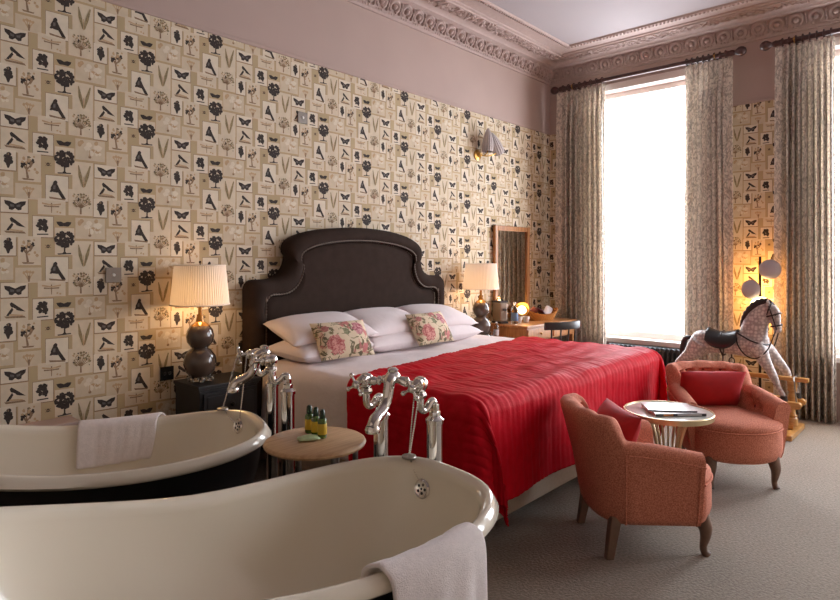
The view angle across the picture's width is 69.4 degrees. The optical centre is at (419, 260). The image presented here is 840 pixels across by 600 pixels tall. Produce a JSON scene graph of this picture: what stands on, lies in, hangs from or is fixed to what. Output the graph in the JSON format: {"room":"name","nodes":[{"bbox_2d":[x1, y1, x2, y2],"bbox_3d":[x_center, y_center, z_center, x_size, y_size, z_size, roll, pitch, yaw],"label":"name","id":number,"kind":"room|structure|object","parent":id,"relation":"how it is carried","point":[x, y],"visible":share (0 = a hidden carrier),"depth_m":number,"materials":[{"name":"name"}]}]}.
{"room":"hotel room","nodes":[
{"label":"hotel room","id":0,"kind":"room"},
{"bbox_2d":[0,0,549,424],"bbox_3d":[-1.431,-0.500,4.103,0.202,4.000,9.360,0,0,42],"label":"wall","id":1,"kind":"structure","parent":0,"point":[141,144],"depth_m":3.97,"materials":[{"name":"paper"}]},
{"bbox_2d":[19,416,79,425],"bbox_3d":[-2.927,1.130,2.179,0.162,0.540,3.100,0,0,42],"label":"ledge","id":2,"kind":"object","parent":1,"relation":"attached to","point":[67,420],"visible":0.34,"depth_m":3.24,"materials":[{"name":"paint"}]},
{"bbox_2d":[105,267,120,282],"bbox_3d":[-1.788,0.082,3.544,0.016,0.088,0.088,0,0,42],"label":"light switch","id":3,"kind":"object","parent":1,"relation":"attached to","point":[112,275],"visible":1,"depth_m":3.54,"materials":[{"name":"silver metal"}]},
{"bbox_2d":[160,366,173,380],"bbox_3d":[-1.574,0.700,3.781,0.016,0.085,0.085,0,0,42],"label":"wall socket","id":4,"kind":"object","parent":1,"relation":"attached to","point":[166,373],"visible":1,"depth_m":3.78,"materials":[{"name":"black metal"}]},
{"bbox_2d":[259,449,265,459],"bbox_3d":[-1.264,1.315,4.121,0.025,0.170,8.410,0,0,42],"label":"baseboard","id":5,"kind":"structure","parent":1,"relation":"attached to","point":[262,452],"depth_m":4.27,"materials":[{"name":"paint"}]},
{"bbox_2d":[298,111,306,123],"bbox_3d":[-0.878,-1.074,4.549,0.016,0.085,0.085,0,0,42],"label":"light switch","id":6,"kind":"object","parent":1,"relation":"attached to","point":[302,116],"visible":1,"depth_m":4.55,"materials":[{"name":"silver metal"}]},
{"bbox_2d":[101,0,549,134],"bbox_3d":[-1.168,-1.514,4.236,0.014,0.026,8.110,0,0,42],"label":"rail","id":7,"kind":"object","parent":1,"relation":"attached to","point":[115,2],"visible":1,"depth_m":4.46,"materials":[{"name":"paint"}]},
{"bbox_2d":[345,0,568,85],"bbox_3d":[-1.200,-2.196,3.793,0.560,0.212,8.810,0,0,42],"label":"crown molding","id":8,"kind":"structure","parent":1,"relation":"attached to","point":[481,28],"depth_m":5.85,"materials":[{"name":"paint"}]},
{"bbox_2d":[474,128,503,159],"bbox_3d":[0.722,-1.183,6.206,0.163,0.320,0.349,0,0,42],"label":"wall sconce","id":9,"kind":"object","parent":1,"relation":"attached to","point":[491,143],"visible":1,"depth_m":6.14,"materials":[{"name":"white fabric"}]},
{"bbox_2d":[493,225,529,317],"bbox_3d":[1.001,0.117,6.596,0.035,0.985,0.670,0,0,42],"label":"wall mirror","id":10,"kind":"object","parent":1,"relation":"attached to","point":[511,244],"visible":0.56,"depth_m":6.60,"materials":[{"name":"brown wood"}]},
{"bbox_2d":[253,396,839,599],"bbox_3d":[1.057,1.460,1.849,6.916,0.120,9.360,0,0,42],"label":"floor","id":11,"kind":"structure","parent":0,"point":[765,543],"depth_m":3.00,"materials":[{"name":"grey carpet"}]},
{"bbox_2d":[0,410,270,506],"bbox_3d":[-1.478,0.987,2.508,1.691,0.855,0.846,0,0,-30],"label":"bathtub","id":12,"kind":"object","parent":11,"relation":"on","point":[193,453],"visible":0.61,"depth_m":2.66,"materials":[{"name":"beige ceramic"}]},
{"bbox_2d":[76,412,165,469],"bbox_3d":[-1.439,0.932,2.958,0.417,0.354,0.160,0,0,-30],"label":"towel","id":13,"kind":"object","parent":12,"relation":"hanging from","point":[116,440],"visible":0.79,"depth_m":2.91,"materials":[{"name":"white fabric"}]},
{"bbox_2d":[173,371,260,414],"bbox_3d":[-1.268,1.073,3.831,0.356,0.655,0.425,0,0,42],"label":"nightstand","id":14,"kind":"object","parent":11,"relation":"on","point":[208,395],"visible":0.38,"depth_m":3.72,"materials":[{"name":"grey paint"}]},
{"bbox_2d":[169,261,229,382],"bbox_3d":[-1.361,0.371,3.756,0.356,0.746,0.356,0,0,42],"label":"table lamp","id":15,"kind":"object","parent":14,"relation":"on","point":[199,286],"visible":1,"depth_m":3.67,"materials":[{"name":"grey glass"}]},
{"bbox_2d":[0,456,498,599],"bbox_3d":[-0.510,0.987,1.700,1.691,0.855,0.846,0,0,-39],"label":"bathtub","id":16,"kind":"object","parent":11,"relation":"on","point":[311,534],"visible":0.88,"depth_m":2.02,"materials":[{"name":"beige ceramic"}]},
{"bbox_2d":[361,522,487,599],"bbox_3d":[0.029,0.992,1.639,0.411,0.474,0.123,0,0,-40],"label":"towel","id":17,"kind":"object","parent":16,"relation":"hanging from","point":[452,565],"visible":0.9,"depth_m":1.62,"materials":[{"name":"white fabric"}]},
{"bbox_2d":[227,345,295,479],"bbox_3d":[-0.789,0.909,2.994,0.300,0.982,0.360,0,0,-32],"label":"mixer tap","id":18,"kind":"object","parent":11,"relation":"on","point":[262,356],"visible":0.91,"depth_m":2.95,"materials":[{"name":"silver metal"}]},
{"bbox_2d":[217,355,246,421],"bbox_3d":[-0.951,0.645,3.053,0.209,0.354,0.058,0,0,40],"label":"plug","id":19,"kind":"object","parent":18,"relation":"hanging from","point":[222,408],"visible":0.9,"depth_m":3.05,"materials":[{"name":"metal"}]},
{"bbox_2d":[263,426,365,477],"bbox_3d":[-0.433,1.069,2.511,0.420,0.661,0.420,0,0,42],"label":"side table","id":20,"kind":"object","parent":11,"relation":"on","point":[339,442],"visible":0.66,"depth_m":2.44,"materials":[{"name":"brown wood"}]},
{"bbox_2d":[297,434,319,440],"bbox_3d":[-0.460,0.725,2.501,0.093,0.017,0.064,0,0,-18],"label":"packet","id":21,"kind":"object","parent":20,"relation":"on","point":[309,437],"visible":1,"depth_m":2.48,"materials":[{"name":"green plastic"}]},
{"bbox_2d":[305,405,312,433],"bbox_3d":[-0.476,0.678,2.610,0.039,0.119,0.039,0,0,42],"label":"toiletry bottle","id":22,"kind":"object","parent":20,"relation":"on","point":[309,414],"visible":0.85,"depth_m":2.59,"materials":[{"name":"green plastic"}]},
{"bbox_2d":[311,407,318,434],"bbox_3d":[-0.442,0.678,2.573,0.039,0.119,0.039,0,0,13],"label":"toiletry bottle","id":23,"kind":"object","parent":20,"relation":"on","point":[314,419],"visible":0.8,"depth_m":2.56,"materials":[{"name":"green plastic"}]},
{"bbox_2d":[318,409,326,438],"bbox_3d":[-0.408,0.678,2.536,0.039,0.119,0.039,0,0,-21],"label":"toiletry bottle","id":24,"kind":"object","parent":20,"relation":"on","point":[322,421],"visible":0.96,"depth_m":2.52,"materials":[{"name":"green plastic"}]},
{"bbox_2d":[346,367,443,461],"bbox_3d":[-0.096,0.909,2.362,0.360,0.982,0.300,0,0,20],"label":"mixer tap","id":25,"kind":"object","parent":11,"relation":"on","point":[377,425],"visible":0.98,"depth_m":2.38,"materials":[{"name":"silver metal"}]},
{"bbox_2d":[401,392,419,479],"bbox_3d":[-0.022,0.673,2.313,0.112,0.350,0.058,0,0,42],"label":"plug","id":26,"kind":"object","parent":25,"relation":"hanging from","point":[410,456],"visible":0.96,"depth_m":2.32,"materials":[{"name":"metal"}]},
{"bbox_2d":[242,228,576,520],"bbox_3d":[0.229,0.568,4.326,1.940,1.665,2.180,0,0,42],"label":"bed","id":27,"kind":"object","parent":11,"relation":"on","point":[330,269],"visible":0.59,"depth_m":4.58,"materials":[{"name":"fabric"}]},
{"bbox_2d":[261,335,514,460],"bbox_3d":[0.325,0.890,4.280,1.618,0.458,2.305,0,0,42],"label":"sheet","id":28,"kind":"object","parent":27,"relation":"on","point":[322,385],"visible":0.25,"depth_m":3.81,"materials":[{"name":"white fabric"}]},
{"bbox_2d":[268,340,373,362],"bbox_3d":[-0.667,0.599,4.194,0.420,0.169,0.700,0,0,39],"label":"pillow","id":29,"kind":"object","parent":28,"relation":"on","point":[308,353],"visible":0.3,"depth_m":3.92,"materials":[{"name":"white fabric"}]},
{"bbox_2d":[263,311,377,346],"bbox_3d":[-0.687,0.470,4.239,0.704,0.206,0.405,0,0,-44],"label":"pillow","id":30,"kind":"object","parent":29,"relation":"on","point":[296,330],"visible":0.66,"depth_m":4.08,"materials":[{"name":"white fabric"}]},
{"bbox_2d":[310,319,374,360],"bbox_3d":[-0.515,0.525,4.062,0.431,0.233,0.184,0,0,-41],"label":"floral cushion","id":31,"kind":"object","parent":28,"relation":"on","point":[334,340],"visible":1,"depth_m":3.99,"materials":[{"name":"fabric"}]},
{"bbox_2d":[369,331,418,351],"bbox_3d":[-0.252,0.599,4.667,0.420,0.169,0.700,0,0,42],"label":"pillow","id":32,"kind":"object","parent":28,"relation":"on","point":[402,340],"visible":0.42,"depth_m":4.47,"materials":[{"name":"white fabric"}]},
{"bbox_2d":[343,307,411,337],"bbox_3d":[-0.275,0.472,4.716,0.401,0.211,0.700,0,0,40],"label":"pillow","id":33,"kind":"object","parent":32,"relation":"on","point":[384,320],"visible":0.6,"depth_m":4.57,"materials":[{"name":"white fabric"}]},
{"bbox_2d":[405,311,453,345],"bbox_3d":[0.080,0.525,4.765,0.186,0.233,0.434,0,0,38],"label":"floral cushion","id":34,"kind":"object","parent":28,"relation":"on","point":[431,327],"visible":1,"depth_m":4.67,"materials":[{"name":"fabric"}]},
{"bbox_2d":[438,325,482,342],"bbox_3d":[0.157,0.599,5.133,0.420,0.169,0.700,0,0,42],"label":"pillow","id":35,"kind":"object","parent":28,"relation":"on","point":[459,332],"visible":0.25,"depth_m":5.08,"materials":[{"name":"white fabric"}]},
{"bbox_2d":[396,304,477,325],"bbox_3d":[0.127,0.471,5.174,0.405,0.209,0.704,0,0,42],"label":"pillow","id":36,"kind":"object","parent":35,"relation":"on","point":[452,316],"visible":0.6,"depth_m":5.10,"materials":[{"name":"white fabric"}]},
{"bbox_2d":[347,336,667,526],"bbox_3d":[0.605,0.951,4.025,1.318,0.641,2.348,0,0,42],"label":"bedspread","id":37,"kind":"object","parent":28,"relation":"on","point":[504,425],"visible":0.79,"depth_m":3.27,"materials":[{"name":"fabric"}]},
{"bbox_2d":[490,317,576,340],"bbox_3d":[1.222,1.020,6.476,0.494,0.760,1.020,0,0,42],"label":"desk","id":38,"kind":"object","parent":11,"relation":"on","point":[531,328],"visible":0.38,"depth_m":6.15,"materials":[{"name":"brown wood"}]},
{"bbox_2d":[491,298,507,323],"bbox_3d":[0.829,0.512,6.260,0.100,0.257,0.185,0,0,-28],"label":"coffee machine","id":39,"kind":"object","parent":38,"relation":"on","point":[499,307],"visible":0.99,"depth_m":6.21,"materials":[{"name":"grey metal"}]},
{"bbox_2d":[511,302,517,323],"bbox_3d":[0.965,0.530,6.189,0.074,0.220,0.074,0,0,42],"label":"water bottle","id":40,"kind":"object","parent":38,"relation":"on","point":[514,311],"visible":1,"depth_m":6.16,"materials":[{"name":"clear glass"}]},
{"bbox_2d":[516,302,529,320],"bbox_3d":[1.087,0.541,6.480,0.151,0.198,0.141,0,0,42],"label":"desk lamp","id":41,"kind":"object","parent":38,"relation":"on","point":[521,306],"visible":0.62,"depth_m":6.48,"materials":[{"name":"gold metal"}]},
{"bbox_2d":[522,316,529,321],"bbox_3d":[1.111,0.609,6.354,0.076,0.062,0.087,0,0,10],"label":"cup","id":42,"kind":"object","parent":38,"relation":"on","point":[525,318],"visible":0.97,"depth_m":6.33,"materials":[{"name":"white ceramic"}]},
{"bbox_2d":[525,307,557,320],"bbox_3d":[1.303,0.575,6.592,0.430,0.130,0.270,0,0,-23],"label":"basket","id":43,"kind":"object","parent":38,"relation":"on","point":[533,316],"visible":0.77,"depth_m":6.49,"materials":[{"name":"wicker"}]},
{"bbox_2d":[529,307,537,312],"bbox_3d":[1.220,0.545,6.545,0.063,0.117,0.138,0,0,-15],"label":"snack packet","id":44,"kind":"object","parent":43,"relation":"in","point":[533,309],"visible":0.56,"depth_m":6.51,"materials":[{"name":"plastic"}]},
{"bbox_2d":[537,308,544,313],"bbox_3d":[1.310,0.554,6.585,0.088,0.109,0.181,0,0,19],"label":"snack packet","id":45,"kind":"object","parent":43,"relation":"in","point":[540,311],"visible":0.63,"depth_m":6.52,"materials":[{"name":"red plastic"}]},
{"bbox_2d":[544,305,552,313],"bbox_3d":[1.399,0.545,6.639,0.072,0.120,0.163,0,0,34],"label":"snack packet","id":46,"kind":"object","parent":43,"relation":"in","point":[547,310],"visible":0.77,"depth_m":6.62,"materials":[{"name":"white plastic"}]},
{"bbox_2d":[544,320,579,340],"bbox_3d":[1.322,0.996,6.066,0.430,0.812,0.425,0,0,-28],"label":"desk chair","id":47,"kind":"object","parent":11,"relation":"on","point":[569,325],"visible":0.4,"depth_m":5.87,"materials":[{"name":"black paint"}]},
{"bbox_2d":[560,393,712,559],"bbox_3d":[1.087,1.058,3.070,0.720,0.711,0.681,0,0,-4],"label":"armchair","id":48,"kind":"object","parent":11,"relation":"on","point":[641,482],"visible":0.97,"depth_m":2.81,"materials":[{"name":"fabric"}]},
{"bbox_2d":[597,398,641,441],"bbox_3d":[0.974,0.865,3.061,0.172,0.252,0.430,0,0,-4],"label":"cushion","id":49,"kind":"object","parent":48,"relation":"on","point":[630,424],"visible":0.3,"depth_m":2.92,"materials":[{"name":"fabric"}]},
{"bbox_2d":[608,342,679,391],"bbox_3d":[2.363,1.145,6.347,0.810,0.511,0.120,0,0,42],"label":"radiator","id":50,"kind":"object","parent":11,"relation":"on","point":[669,355],"visible":0.22,"depth_m":6.18,"materials":[{"name":"grey metal"}]},
{"bbox_2d":[623,400,714,448],"bbox_3d":[1.471,1.141,3.600,0.504,0.516,0.504,0,0,42],"label":"table","id":51,"kind":"object","parent":11,"relation":"on","point":[635,407],"visible":0.38,"depth_m":3.52,"materials":[{"name":"beige metal"}]},
{"bbox_2d":[642,405,705,416],"bbox_3d":[1.490,0.880,3.576,0.291,0.016,0.217,0,0,-1],"label":"magazine","id":52,"kind":"object","parent":51,"relation":"on","point":[655,413],"visible":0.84,"depth_m":3.47,"materials":[{"name":"paper"}]},
{"bbox_2d":[641,402,696,412],"bbox_3d":[1.474,0.868,3.610,0.271,0.008,0.207,0,0,7],"label":"magazine","id":53,"kind":"object","parent":52,"relation":"on","point":[650,406],"visible":1,"depth_m":3.58,"materials":[{"name":"paper"}]},
{"bbox_2d":[678,414,701,415],"bbox_3d":[1.542,0.880,3.468,0.140,0.008,0.001,0,0,-1],"label":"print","id":54,"kind":"object","parent":52,"relation":"on","point":[678,414],"depth_m":3.47},
{"bbox_2d":[665,360,790,489],"bbox_3d":[1.993,1.058,3.992,0.681,0.711,0.720,0,0,1],"label":"armchair","id":55,"kind":"object","parent":11,"relation":"on","point":[753,431],"visible":0.75,"depth_m":3.77,"materials":[{"name":"fabric"}]},
{"bbox_2d":[680,371,745,405],"bbox_3d":[1.964,0.865,4.106,0.430,0.252,0.172,0,0,1],"label":"cushion","id":56,"kind":"object","parent":55,"relation":"on","point":[717,388],"visible":0.83,"depth_m":4.04,"materials":[{"name":"fabric"}]},
{"bbox_2d":[666,298,809,441],"bbox_3d":[2.642,0.853,5.244,1.226,1.095,0.500,0,0,42],"label":"rocking horse","id":57,"kind":"object","parent":11,"relation":"on","point":[751,340],"visible":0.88,"depth_m":5.02},
{"bbox_2d":[741,257,781,387],"bbox_3d":[3.085,0.680,5.507,0.240,1.440,0.277,0,0,-6],"label":"floor lamp","id":58,"kind":"object","parent":11,"relation":"on","point":[768,269],"visible":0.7,"depth_m":5.47,"materials":[{"name":"glass"}]},
{"bbox_3d":[0.598,1.072,5.891,0.356,0.655,0.445,0,0,42],"label":"cabinet","id":59,"kind":"object","parent":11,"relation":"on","visible":0},
{"bbox_2d":[463,261,498,335],"bbox_3d":[0.589,0.371,5.863,0.356,0.746,0.356,0,0,42],"label":"table lamp","id":60,"kind":"object","parent":59,"relation":"on","point":[477,276],"visible":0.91,"depth_m":5.76,"materials":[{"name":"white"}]},
{"bbox_2d":[490,331,495,335],"bbox_3d":[0.701,0.709,5.815,0.060,0.070,0.060,0,0,42],"label":"tumbler","id":61,"kind":"object","parent":59,"relation":"on","point":[492,333],"visible":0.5,"depth_m":5.79,"materials":[{"name":"clear glass"}]},
{"bbox_2d":[493,322,498,336],"bbox_3d":[0.742,0.669,5.913,0.054,0.150,0.054,0,0,42],"label":"water bottle","id":62,"kind":"object","parent":59,"relation":"on","point":[496,328],"visible":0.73,"depth_m":5.89,"materials":[{"name":"clear glass"}]},
{"bbox_2d":[487,0,736,44],"bbox_3d":[1.057,-2.400,1.849,6.916,0.200,9.360,0,0,42],"label":"ceiling","id":63,"kind":"structure","parent":0,"point":[569,21],"depth_m":5.62,"materials":[{"name":"paint"}]},
{"bbox_2d":[550,22,839,400],"bbox_3d":[4.081,-0.500,5.187,6.916,4.000,0.352,0,0,42],"label":"wall","id":64,"kind":"structure","parent":0,"point":[754,71],"depth_m":5.80,"materials":[{"name":"paper"}]},
{"bbox_2d":[550,46,746,94],"bbox_3d":[2.325,-1.976,6.416,2.070,0.095,0.182,0,0,42],"label":"pole","id":65,"kind":"object","parent":64,"relation":"attached to","point":[740,51],"visible":0.9,"depth_m":6.25,"materials":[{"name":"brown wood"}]},
{"bbox_2d":[555,77,605,343],"bbox_3d":[1.810,-0.315,6.825,0.610,3.405,0.150,0,0,42],"label":"curtain","id":66,"kind":"object","parent":65,"relation":"hanging from","point":[580,235],"visible":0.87,"depth_m":6.80,"materials":[{"name":"grey fabric"}]},
{"bbox_2d":[684,50,733,362],"bbox_3d":[2.810,-0.315,5.905,0.466,3.405,0.144,0,0,42],"label":"curtain","id":67,"kind":"object","parent":65,"relation":"hanging from","point":[708,211],"visible":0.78,"depth_m":5.85,"materials":[{"name":"grey fabric"}]},
{"bbox_2d":[550,69,774,347],"bbox_3d":[3.367,-0.537,5.680,4.796,2.845,0.260,0,0,42],"label":"window","id":68,"kind":"structure","parent":64,"relation":"in","point":[645,127],"depth_m":6.60,"materials":[{"name":"white glass"}]},
{"bbox_2d":[550,0,839,85],"bbox_3d":[3.776,-2.196,4.850,6.516,0.212,0.560,0,0,42],"label":"crown molding","id":69,"kind":"structure","parent":64,"relation":"attached to","point":[737,22],"depth_m":5.94,"materials":[{"name":"paint"}]},
{"bbox_2d":[667,392,839,420],"bbox_3d":[3.956,1.315,5.049,6.516,0.170,0.025,0,0,42],"label":"baseboard","id":70,"kind":"structure","parent":64,"relation":"attached to","point":[838,402],"depth_m":5.30,"materials":[{"name":"paint"}]},
{"bbox_2d":[760,28,839,50],"bbox_3d":[4.007,-1.976,4.892,2.250,0.095,0.182,0,0,42],"label":"pole","id":71,"kind":"object","parent":64,"relation":"attached to","point":[766,45],"visible":0.88,"depth_m":5.43,"materials":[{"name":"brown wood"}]},
{"bbox_2d":[773,27,836,423],"bbox_3d":[3.404,-0.315,5.374,0.475,3.405,0.152,0,0,42],"label":"curtain","id":72,"kind":"object","parent":71,"relation":"hanging from","point":[804,109],"visible":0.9,"depth_m":5.35,"materials":[{"name":"grey fabric"}]},
{"bbox_2d":[835,37,839,362],"bbox_3d":[4.077,-0.537,5.037,1.520,2.845,0.260,0,0,42],"label":"window","id":73,"kind":"structure","parent":64,"relation":"in","point":[837,39],"depth_m":5.44,"materials":[{"name":"white glass"}]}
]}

